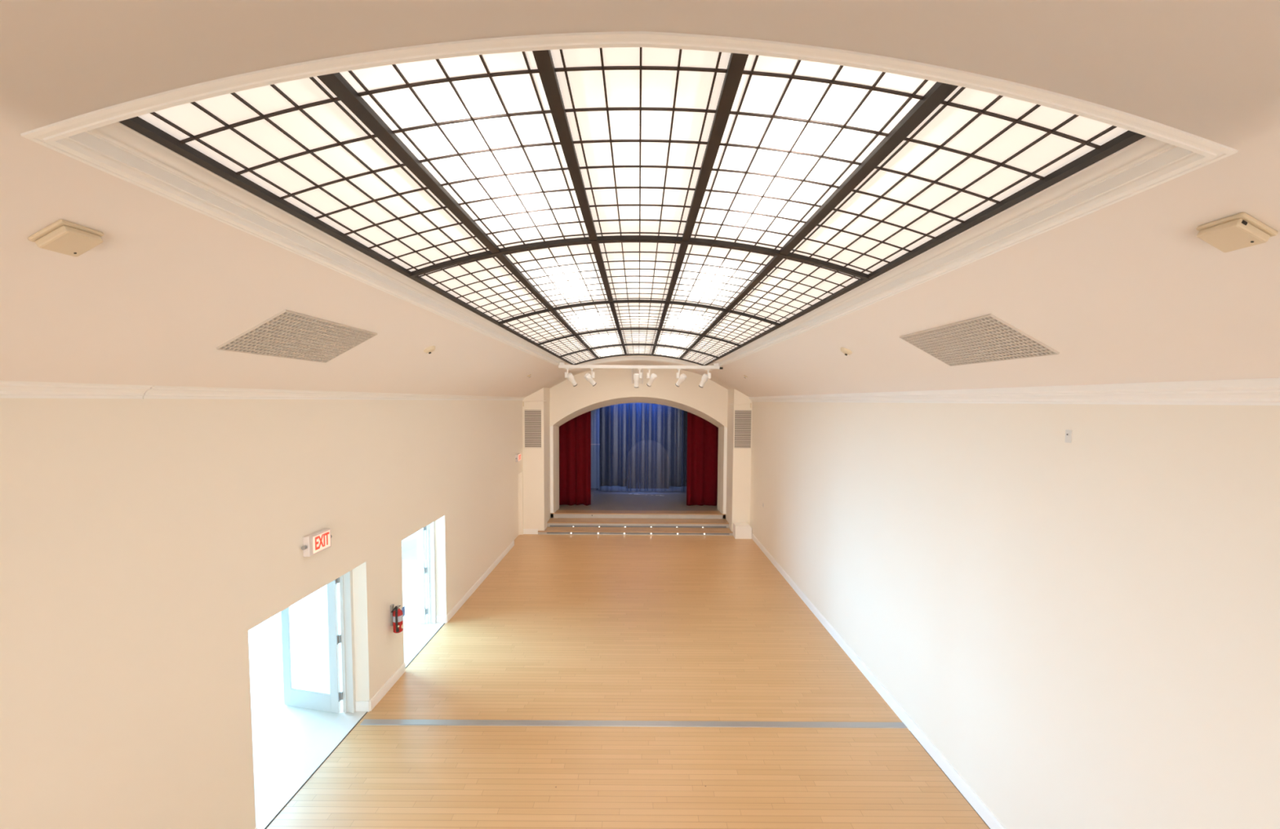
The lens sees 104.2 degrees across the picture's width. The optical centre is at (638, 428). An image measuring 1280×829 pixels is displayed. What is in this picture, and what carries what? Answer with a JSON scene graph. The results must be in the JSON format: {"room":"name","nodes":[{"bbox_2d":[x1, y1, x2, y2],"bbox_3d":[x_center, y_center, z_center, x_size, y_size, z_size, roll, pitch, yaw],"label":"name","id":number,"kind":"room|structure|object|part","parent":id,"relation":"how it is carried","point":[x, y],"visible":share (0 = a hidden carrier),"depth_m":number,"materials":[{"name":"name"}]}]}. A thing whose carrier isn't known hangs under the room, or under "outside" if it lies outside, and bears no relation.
{"room":"auditorium hall","nodes":[
{"label":"auditorium hall","id":0,"kind":"room"},
{"bbox_2d":[0,397,523,828],"bbox_3d":[-3.975,1.692,8.209,0.370,4.460,20.200,0,3,0],"label":"wall","id":1,"kind":"structure","parent":0,"point":[143,541],"depth_m":4.15,"materials":[{"name":"beige paint"}]},
{"bbox_2d":[0,380,153,398],"bbox_3d":[-3.729,-0.117,0.890,0.100,0.101,5.788,0,3,0],"label":"trim","id":2,"kind":"structure","parent":1,"relation":"attached to","point":[8,388],"depth_m":3.26,"materials":[{"name":"white paint"}]},
{"bbox_2d":[255,711,366,828],"bbox_3d":[-4.003,4.044,6.001,0.340,0.008,2.090,0,3,0],"label":"threshold","id":3,"kind":"object","parent":1,"relation":"attached to","point":[272,802],"depth_m":5.92,"materials":[{"name":"beige"}]},
{"bbox_2d":[264,711,367,828],"bbox_3d":[-3.827,4.053,6.002,0.012,0.012,2.090,0,3,0],"label":"trim","id":4,"kind":"structure","parent":1,"relation":"attached to","point":[366,712],"depth_m":5.83,"materials":[{"name":"black"}]},
{"bbox_2d":[301,528,332,556],"bbox_3d":[-3.746,1.321,5.814,0.083,0.230,0.490,0,3,0],"label":"exit sign","id":5,"kind":"object","parent":1,"relation":"attached to","point":[319,540],"visible":1,"depth_m":5.74,"materials":[{"name":"white plastic"}]},
{"bbox_2d":[301,545,306,550],"bbox_3d":[-3.753,1.333,5.589,0.044,0.044,0.040,0,3,0],"label":"lamp","id":6,"kind":"object","parent":5,"relation":"attached to","point":[304,547],"depth_m":5.57,"materials":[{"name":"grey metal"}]},
{"bbox_2d":[280,569,369,713],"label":"door","id":7,"kind":"structure","parent":1,"relation":"in","point":[322,700],"depth_m":6.97,"materials":[{"name":"white paint"}]},
{"bbox_3d":[-4.072,2.975,5.941,0.160,2.150,2.089,0,3,0],"label":"frame","id":8,"kind":"part","parent":7,"relation":"part of","materials":[{"name":"white paint"}]},
{"bbox_3d":[-3.898,3.916,7.030,0.190,0.150,0.019,0,3,0],"label":"baseboard","id":9,"kind":"part","parent":7,"relation":"part of","materials":[{"name":"white paint"}]},
{"bbox_2d":[142,385,524,399],"bbox_3d":[-3.727,-0.625,9.980,0.100,0.101,12.403,0,3,0],"label":"trim","id":10,"kind":"structure","parent":1,"relation":"attached to","point":[156,391],"depth_m":5.17,"materials":[{"name":"white paint"}]},
{"bbox_2d":[369,662,405,711],"bbox_3d":[-3.793,3.887,7.560,0.018,0.150,1.040,0,3,0],"label":"baseboard","id":11,"kind":"structure","parent":1,"relation":"attached to","point":[394,677],"depth_m":7.50,"materials":[{"name":"white paint"}]},
{"bbox_2d":[390,604,404,632],"bbox_3d":[-3.711,2.909,7.608,0.172,0.420,0.294,0,3,0],"label":"fire extinguisher","id":12,"kind":"object","parent":1,"relation":"attached to","point":[397,615],"visible":1,"depth_m":7.61,"materials":[{"name":"red metal"}]},
{"bbox_2d":[404,622,444,666],"bbox_3d":[-4.002,3.879,8.967,0.340,0.008,1.770,0,3,0],"label":"threshold","id":13,"kind":"object","parent":1,"relation":"attached to","point":[418,642],"depth_m":9.09,"materials":[{"name":"beige"}]},
{"bbox_2d":[403,520,446,623],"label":"door","id":14,"kind":"structure","parent":1,"relation":"in","point":[411,615],"depth_m":9.75,"materials":[{"name":"white paint"}]},
{"bbox_3d":[-4.071,2.809,8.906,0.160,2.150,1.769,0,3,0],"label":"frame","id":15,"kind":"part","parent":14,"relation":"part of","materials":[{"name":"white paint"}]},
{"bbox_3d":[-3.897,3.760,9.836,0.190,0.150,0.019,0,3,0],"label":"baseboard","id":16,"kind":"part","parent":14,"relation":"part of","materials":[{"name":"white paint"}]},
{"bbox_2d":[405,622,444,667],"bbox_3d":[-3.826,3.888,8.967,0.012,0.012,1.770,0,3,0],"label":"trim","id":17,"kind":"structure","parent":1,"relation":"attached to","point":[444,623],"depth_m":8.88,"materials":[{"name":"black metal"}]},
{"bbox_2d":[446,540,514,622],"bbox_3d":[-3.792,3.611,12.492,0.018,0.150,5.300,0,3,0],"label":"baseboard","id":18,"kind":"structure","parent":1,"relation":"attached to","point":[473,588],"depth_m":11.66,"materials":[{"name":"white paint"}]},
{"bbox_2d":[513,473,521,542],"bbox_3d":[-3.887,2.489,15.685,0.144,2.135,1.200,0,3,0],"label":"door","id":19,"kind":"structure","parent":1,"relation":"in","point":[517,535],"depth_m":15.94,"materials":[{"name":"beige paint"}]},
{"bbox_3d":[-3.893,3.529,15.743,0.144,0.050,1.200,0,3,0],"label":"sill","id":20,"kind":"part","parent":19,"relation":"part of","materials":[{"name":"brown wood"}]},
{"bbox_3d":[-3.904,2.463,15.683,0.020,2.085,1.200,0,3,0],"label":"frame","id":21,"kind":"part","parent":19,"relation":"part of","materials":[{"name":"beige paint"}]},
{"bbox_2d":[515,453,520,462],"bbox_3d":[-3.744,0.895,15.495,0.083,0.230,0.490,0,3,0],"label":"exit sign","id":22,"kind":"object","parent":1,"relation":"attached to","point":[517,456],"visible":1,"depth_m":15.31,"materials":[{"name":"grey metal"}]},
{"bbox_2d":[523,528,537,533],"bbox_3d":[-3.559,3.384,16.407,0.479,0.170,0.018,0,3,0],"label":"baseboard","id":23,"kind":"structure","parent":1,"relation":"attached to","point":[525,531],"depth_m":16.40,"materials":[{"name":"white paint"}]},
{"bbox_2d":[401,529,426,559],"bbox_3d":[-6.312,1.999,13.760,4.300,3.200,0.250,0,3,0],"label":"window","id":24,"kind":"structure","parent":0,"point":[409,544],"depth_m":13.71,"materials":[{"name":"glass"}]},
{"bbox_2d":[248,533,989,828],"bbox_3d":[-2.433,4.008,7.787,12.580,0.100,19.500,0,3,0],"label":"floor","id":25,"kind":"structure","parent":0,"point":[563,627],"depth_m":7.06,"materials":[{"name":"brown wood"}]},
{"bbox_2d":[522,387,550,530],"bbox_3d":[-3.441,1.033,16.850,0.690,4.816,1.129,0,3,0],"label":"wall pier","id":26,"kind":"object","parent":25,"relation":"on","point":[536,461],"visible":0.79,"depth_m":16.34,"materials":[{"name":"beige paint"}]},
{"bbox_2d":[524,408,542,448],"bbox_3d":[-3.440,0.000,16.211,0.590,1.280,0.030,0,3,0],"label":"wall grille","id":27,"kind":"object","parent":26,"relation":"attached to","point":[532,417],"visible":1,"depth_m":16.21,"materials":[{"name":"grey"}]},
{"bbox_2d":[523,400,546,406],"bbox_3d":[-3.362,-0.823,16.153,0.774,0.202,0.054,0,3,0],"label":"trim","id":28,"kind":"structure","parent":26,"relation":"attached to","point":[540,400],"depth_m":16.13,"materials":[{"name":"beige paint"}]},
{"bbox_2d":[360,719,906,728],"bbox_3d":[-0.068,4.023,6.803,7.410,0.007,0.125,0,3,0],"label":"threshold strip","id":29,"kind":"object","parent":25,"relation":"on","point":[366,722],"visible":1,"depth_m":6.79,"materials":[{"name":"grey metal"}]},
{"bbox_2d":[537,526,733,535],"bbox_3d":[-0.110,3.416,16.633,6.400,0.120,0.567,0,3,0],"label":"step","id":30,"kind":"structure","parent":25,"relation":"on","point":[549,530],"depth_m":16.39,"materials":[{"name":"brown wood"}]},
{"bbox_2d":[546,517,728,527],"bbox_3d":[-0.019,3.308,17.221,6.170,0.272,0.622,0,3,0],"label":"step","id":31,"kind":"structure","parent":25,"relation":"on","point":[553,522],"depth_m":16.93,"materials":[{"name":"brown wood"}]},
{"bbox_2d":[725,388,751,531],"bbox_3d":[3.379,1.073,16.850,0.590,4.816,1.129,0,3,0],"label":"wall pier","id":32,"kind":"object","parent":25,"relation":"on","point":[738,460],"visible":0.64,"depth_m":16.35,"materials":[{"name":"beige paint"}]},
{"bbox_2d":[733,408,751,448],"bbox_3d":[3.390,0.015,16.210,0.590,1.280,0.030,0,3,0],"label":"wall grille","id":33,"kind":"object","parent":32,"relation":"attached to","point":[742,418],"visible":1,"depth_m":16.21,"materials":[{"name":"brown metal"}]},
{"bbox_2d":[733,522,751,538],"bbox_3d":[3.364,3.304,16.175,0.535,0.435,0.408,0,3,0],"label":"box","id":34,"kind":"object","parent":25,"relation":"on","point":[740,530],"visible":1,"depth_m":15.98,"materials":[{"name":"white paint"}]},
{"bbox_3d":[3.327,3.094,16.163,0.460,0.015,0.408,0,3,0],"label":"lid","id":35,"kind":"part","parent":34,"relation":"part of","materials":[{"name":"white paint"}]},
{"bbox_2d":[550,485,725,518],"bbox_3d":[-0.017,3.017,20.821,11.000,0.450,6.620,0,3,0],"label":"stage platform","id":36,"kind":"object","parent":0,"point":[611,501],"visible":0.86,"depth_m":18.70,"materials":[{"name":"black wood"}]},
{"bbox_2d":[559,410,591,505],"bbox_3d":[-2.579,0.641,18.724,1.555,4.500,0.142,0,3,-1],"label":"stage curtain","id":37,"kind":"object","parent":36,"relation":"on","point":[575,434],"visible":0.51,"depth_m":18.75,"materials":[{"name":"red fabric"}]},
{"bbox_2d":[591,408,599,489],"bbox_3d":[-2.167,0.406,22.078,0.910,4.600,0.240,0,3,0],"label":"screen","id":38,"kind":"object","parent":36,"relation":"on","point":[595,414],"visible":0.36,"depth_m":22.08,"materials":[{"name":"blue fabric"}]},
{"bbox_3d":[-2.162,-0.613,22.021,0.870,2.560,0.030,0,3,0],"label":"panel","id":39,"kind":"part","parent":38,"relation":"part of","materials":[{"name":"blue fabric"}]},
{"bbox_3d":[-2.175,1.679,22.144,0.870,1.950,0.030,0,3,0],"label":"panel","id":40,"kind":"part","parent":38,"relation":"part of","materials":[{"name":"blue fabric"}]},
{"bbox_2d":[626,462,631,491],"label":"drape","id":41,"kind":"object","parent":36,"relation":"on","point":[627,462],"depth_m":21.45,"materials":[{"name":"blue fabric"}]},
{"bbox_2d":[599,402,687,486],"bbox_3d":[0.000,0.040,22.938,9.203,5.240,0.185,0,3,0],"label":"curtain","id":42,"kind":"object","parent":36,"relation":"on","point":[622,425],"visible":0.27,"depth_m":22.94,"materials":[{"name":"blue cloth"}]},
{"bbox_2d":[644,403,648,490],"label":"drape","id":43,"kind":"object","parent":36,"relation":"on","point":[647,462],"depth_m":21.41,"materials":[{"name":"blue fabric"}]},
{"bbox_2d":[626,440,668,488],"bbox_3d":[0.411,1.602,22.449,1.900,2.200,0.050,0,3,0],"label":"arched panel","id":44,"kind":"object","parent":36,"relation":"on","point":[658,457],"visible":0.95,"depth_m":22.43,"materials":[{"name":"blue fabric"}]},
{"bbox_2d":[681,450,684,491],"label":"drape","id":45,"kind":"object","parent":36,"relation":"on","point":[683,451],"depth_m":21.44,"materials":[{"name":"blue fabric"}]},
{"bbox_2d":[684,410,684,446],"label":"drape","id":46,"kind":"object","parent":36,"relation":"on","point":[684,411],"depth_m":21.35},
{"bbox_2d":[686,411,718,505],"bbox_3d":[2.586,0.667,18.781,1.526,4.499,0.156,0,3,0],"label":"stage curtain","id":47,"kind":"object","parent":36,"relation":"on","point":[702,434],"visible":0.62,"depth_m":18.80,"materials":[{"name":"red fabric"}]},
{"bbox_2d":[550,368,728,518],"bbox_3d":[-0.053,0.586,17.811,7.460,5.640,0.840,0,3,0],"label":"wall","id":48,"kind":"structure","parent":0,"point":[613,386],"depth_m":17.30,"materials":[{"name":"beige paint"}]},
{"bbox_2d":[550,425,553,512],"bbox_3d":[-3.043,1.417,17.427,0.100,3.090,0.020,0,3,0],"label":"trim","id":49,"kind":"structure","parent":48,"relation":"attached to","point":[551,427],"depth_m":17.42,"materials":[{"name":"white paint"}]},
{"bbox_2d":[723,426,727,513],"bbox_3d":[3.027,1.452,17.427,0.100,3.090,0.020,0,3,0],"label":"trim","id":50,"kind":"structure","parent":48,"relation":"attached to","point":[725,428],"depth_m":17.42,"materials":[{"name":"white paint"}]},
{"bbox_2d":[0,0,1279,397],"bbox_3d":[-0.069,-1.056,7.944,8.105,1.459,20.480,0,3,0],"label":"ceiling","id":51,"kind":"structure","parent":0,"point":[1127,290],"depth_m":2.26,"materials":[{"name":"paint"}]},
{"bbox_2d":[27,218,103,257],"bbox_3d":[-2.518,-0.837,2.197,0.160,0.116,0.170,0,3,0],"label":"box","id":52,"kind":"object","parent":51,"relation":"attached to","point":[62,236],"visible":1,"depth_m":2.16,"materials":[{"name":"beige plastic"}]},
{"bbox_2d":[216,309,377,362],"bbox_3d":[-2.887,-0.775,4.354,0.536,0.300,1.296,0,3,0],"label":"ceiling vent","id":53,"kind":"object","parent":51,"relation":"in","point":[288,334],"visible":1,"depth_m":4.20,"materials":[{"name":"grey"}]},
{"bbox_2d":[423,345,435,353],"bbox_3d":[-2.651,-1.001,6.315,0.136,0.104,0.149,1,3,8],"label":"smoke detector","id":54,"kind":"object","parent":51,"relation":"attached to","point":[430,348],"visible":1,"depth_m":6.27,"materials":[{"name":"beige plastic"}]},
{"bbox_2d":[20,31,1238,371],"bbox_3d":[0.009,-1.621,8.370,4.310,0.490,13.405,0,3,0],"label":"trim","id":55,"kind":"structure","parent":51,"relation":"attached to","point":[97,139],"depth_m":2.08,"materials":[{"name":"white paint"}]},
{"bbox_2d":[119,47,1146,365],"bbox_3d":[0.010,-1.702,8.368,3.946,0.382,13.051,0,3,0],"label":"window","id":56,"kind":"structure","parent":55,"relation":"attached to","point":[585,204],"depth_m":2.76,"materials":[{"name":"white glass"}]},
{"bbox_3d":[-1.577,-1.358,3.060,0.740,0.197,2.371,0,3,0],"label":"glass panel","id":57,"kind":"part","parent":56,"relation":"part of","materials":[{"name":"white glass"}]},
{"bbox_3d":[-0.794,-1.507,3.051,0.825,0.109,2.371,0,3,0],"label":"glass panel","id":58,"kind":"part","parent":56,"relation":"part of","materials":[{"name":"white glass"}]},
{"bbox_3d":[-1.576,-1.499,5.574,0.740,0.197,2.664,0,3,0],"label":"glass panel","id":59,"kind":"part","parent":56,"relation":"part of","materials":[{"name":"white glass"}]},
{"bbox_3d":[-1.575,-1.647,8.221,0.740,0.197,2.640,0,3,0],"label":"glass panel","id":60,"kind":"part","parent":56,"relation":"part of","materials":[{"name":"white glass"}]},
{"bbox_3d":[-0.793,-1.647,5.565,0.825,0.109,2.664,0,3,0],"label":"glass panel","id":61,"kind":"part","parent":56,"relation":"part of","materials":[{"name":"white glass"}]},
{"bbox_3d":[-1.575,-1.795,10.867,0.740,0.197,2.660,0,3,0],"label":"glass panel","id":62,"kind":"part","parent":56,"relation":"part of","materials":[{"name":"white glass"}]},
{"bbox_3d":[-1.574,-1.944,13.528,0.740,0.197,2.670,0,3,0],"label":"glass panel","id":63,"kind":"part","parent":56,"relation":"part of","materials":[{"name":"white glass"}]},
{"bbox_3d":[-0.792,-1.795,8.213,0.825,0.109,2.640,0,3,0],"label":"glass panel","id":64,"kind":"part","parent":56,"relation":"part of","materials":[{"name":"white glass"}]},
{"bbox_3d":[-0.791,-1.943,10.859,0.825,0.109,2.660,0,3,0],"label":"glass panel","id":65,"kind":"part","parent":56,"relation":"part of","materials":[{"name":"white glass"}]},
{"bbox_3d":[-0.790,-2.092,13.520,0.825,0.109,2.670,0,3,0],"label":"glass panel","id":66,"kind":"part","parent":56,"relation":"part of","materials":[{"name":"white glass"}]},
{"bbox_3d":[0.012,-2.148,13.516,0.780,0.012,2.670,0,3,0],"label":"glass panel","id":67,"kind":"part","parent":56,"relation":"part of","materials":[{"name":"white glass"}]},
{"bbox_3d":[0.011,-1.999,10.855,0.780,0.012,2.660,0,3,0],"label":"glass panel","id":68,"kind":"part","parent":56,"relation":"part of","materials":[{"name":"white glass"}]},
{"bbox_3d":[0.011,-1.851,8.210,0.780,0.012,2.640,0,3,0],"label":"glass panel","id":69,"kind":"part","parent":56,"relation":"part of","materials":[{"name":"white glass"}]},
{"bbox_3d":[0.010,-1.703,5.562,0.780,0.012,2.664,0,3,0],"label":"glass panel","id":70,"kind":"part","parent":56,"relation":"part of","materials":[{"name":"white glass"}]},
{"bbox_3d":[0.009,-1.562,3.048,0.780,0.012,2.371,0,3,0],"label":"glass panel","id":71,"kind":"part","parent":56,"relation":"part of","materials":[{"name":"white glass"}]},
{"bbox_3d":[0.815,-2.083,13.520,0.825,0.109,2.670,0,3,0],"label":"glass panel","id":72,"kind":"part","parent":56,"relation":"part of","materials":[{"name":"white glass"}]},
{"bbox_3d":[0.814,-1.934,10.859,0.825,0.109,2.660,0,3,0],"label":"glass panel","id":73,"kind":"part","parent":56,"relation":"part of","materials":[{"name":"white glass"}]},
{"bbox_3d":[0.813,-1.786,8.213,0.825,0.109,2.640,0,3,0],"label":"glass panel","id":74,"kind":"part","parent":56,"relation":"part of","materials":[{"name":"white glass"}]},
{"bbox_3d":[1.596,-1.925,13.528,0.740,0.197,2.670,0,3,0],"label":"glass panel","id":75,"kind":"part","parent":56,"relation":"part of","materials":[{"name":"white glass"}]},
{"bbox_3d":[1.595,-1.776,10.867,0.740,0.197,2.660,0,3,0],"label":"glass panel","id":76,"kind":"part","parent":56,"relation":"part of","materials":[{"name":"white glass"}]},
{"bbox_3d":[0.812,-1.638,5.565,0.825,0.109,2.664,0,3,0],"label":"glass panel","id":77,"kind":"part","parent":56,"relation":"part of","materials":[{"name":"white glass"}]},
{"bbox_3d":[1.594,-1.629,8.221,0.740,0.197,2.640,0,3,0],"label":"glass panel","id":78,"kind":"part","parent":56,"relation":"part of","materials":[{"name":"white glass"}]},
{"bbox_3d":[1.594,-1.481,5.574,0.740,0.197,2.664,0,3,0],"label":"glass panel","id":79,"kind":"part","parent":56,"relation":"part of","materials":[{"name":"white glass"}]},
{"bbox_3d":[0.811,-1.497,3.051,0.825,0.109,2.371,0,3,0],"label":"glass panel","id":80,"kind":"part","parent":56,"relation":"part of","materials":[{"name":"white glass"}]},
{"bbox_3d":[1.593,-1.340,3.060,0.740,0.197,2.371,0,3,0],"label":"glass panel","id":81,"kind":"part","parent":56,"relation":"part of","materials":[{"name":"white glass"}]},
{"bbox_2d":[558,362,722,368],"bbox_3d":[0.049,-1.634,12.929,4.260,0.150,0.100,0,3,0],"label":"bar","id":82,"kind":"object","parent":51,"relation":"attached to","point":[562,365],"visible":1,"depth_m":12.90,"materials":[{"name":"white metal"}]},
{"bbox_2d":[564,368,577,386],"bbox_3d":[-1.756,-1.342,13.009,0.374,0.469,0.184,-3,4,-43],"label":"spotlight","id":83,"kind":"object","parent":82,"relation":"hanging from","point":[570,376],"visible":1,"depth_m":12.93,"materials":[{"name":"white metal"}]},
{"bbox_2d":[584,368,596,386],"bbox_3d":[-1.265,-1.346,13.021,0.310,0.456,0.284,0,3,0],"label":"spotlight","id":84,"kind":"object","parent":82,"relation":"hanging from","point":[589,378],"visible":1,"depth_m":12.93,"materials":[{"name":"white metal"}]},
{"bbox_2d":[633,368,642,387],"bbox_3d":[-0.023,-1.317,13.007,0.232,0.498,0.228,0,3,0],"label":"spotlight","id":85,"kind":"object","parent":82,"relation":"hanging from","point":[637,376],"visible":1,"depth_m":12.93,"materials":[{"name":"white metal"}]},
{"bbox_2d":[646,368,657,386],"bbox_3d":[0.343,-1.335,13.030,0.260,0.461,0.320,0,3,0],"label":"spotlight","id":86,"kind":"object","parent":82,"relation":"hanging from","point":[653,376],"visible":1,"depth_m":12.92,"materials":[{"name":"white metal"}]},
{"bbox_2d":[675,368,686,386],"bbox_3d":[1.108,-1.331,13.026,0.280,0.461,0.305,0,3,0],"label":"spotlight","id":87,"kind":"object","parent":82,"relation":"hanging from","point":[682,377],"visible":1,"depth_m":12.93,"materials":[{"name":"white metal"}]},
{"bbox_2d":[698,368,711,387],"bbox_3d":[1.720,-1.315,13.004,0.353,0.483,0.182,3,4,43],"label":"spotlight","id":88,"kind":"object","parent":82,"relation":"hanging from","point":[704,378],"visible":1,"depth_m":12.93,"materials":[{"name":"white metal"}]},
{"bbox_2d":[840,346,852,355],"bbox_3d":[2.643,-0.983,6.334,0.136,0.104,0.149,1,3,8],"label":"smoke detector","id":89,"kind":"object","parent":51,"relation":"attached to","point":[844,350],"visible":1,"depth_m":6.29,"materials":[{"name":"beige plastic"}]},
{"bbox_2d":[899,313,1059,366],"bbox_3d":[2.890,-0.746,4.374,0.536,0.300,1.296,0,3,0],"label":"ceiling vent","id":90,"kind":"object","parent":51,"relation":"in","point":[986,338],"visible":1,"depth_m":4.22,"materials":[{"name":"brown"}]},
{"bbox_2d":[1195,212,1278,252],"bbox_3d":[2.497,-0.818,2.087,0.160,0.116,0.170,0,3,0],"label":"box","id":91,"kind":"object","parent":51,"relation":"attached to","point":[1241,230],"visible":1,"depth_m":2.05,"materials":[{"name":"beige plastic"}]},
{"bbox_2d":[750,401,1279,828],"bbox_3d":[3.795,1.711,8.207,0.250,4.510,20.200,0,3,0],"label":"wall","id":92,"kind":"structure","parent":0,"point":[1086,629],"depth_m":4.34,"materials":[{"name":"beige paint"}]},
{"bbox_2d":[751,533,1005,828],"bbox_3d":[3.648,3.933,7.330,0.018,0.170,18.200,0,3,0],"label":"baseboard","id":93,"kind":"structure","parent":92,"relation":"attached to","point":[993,822],"depth_m":6.85,"materials":[{"name":"white paint"}]},
{"bbox_2d":[909,730,990,828],"bbox_3d":[3.637,4.120,5.462,0.004,0.004,2.450,0,3,0],"label":"trim","id":94,"kind":"structure","parent":92,"relation":"attached to","point":[909,731],"depth_m":5.77,"materials":[{"name":"white"}]},
{"bbox_2d":[749,377,1279,405],"bbox_3d":[3.633,-0.448,7.085,0.100,0.155,18.200,0,3,0],"label":"trim","id":95,"kind":"structure","parent":92,"relation":"attached to","point":[1259,391],"depth_m":3.93,"materials":[{"name":"white paint"}]},
{"bbox_2d":[1064,429,1071,442],"bbox_3d":[3.672,0.064,4.259,0.016,0.110,0.060,0,3,0],"label":"wall socket","id":96,"kind":"object","parent":92,"relation":"attached to","point":[1068,432],"visible":1,"depth_m":4.25,"materials":[{"name":"white paint"}]}
]}

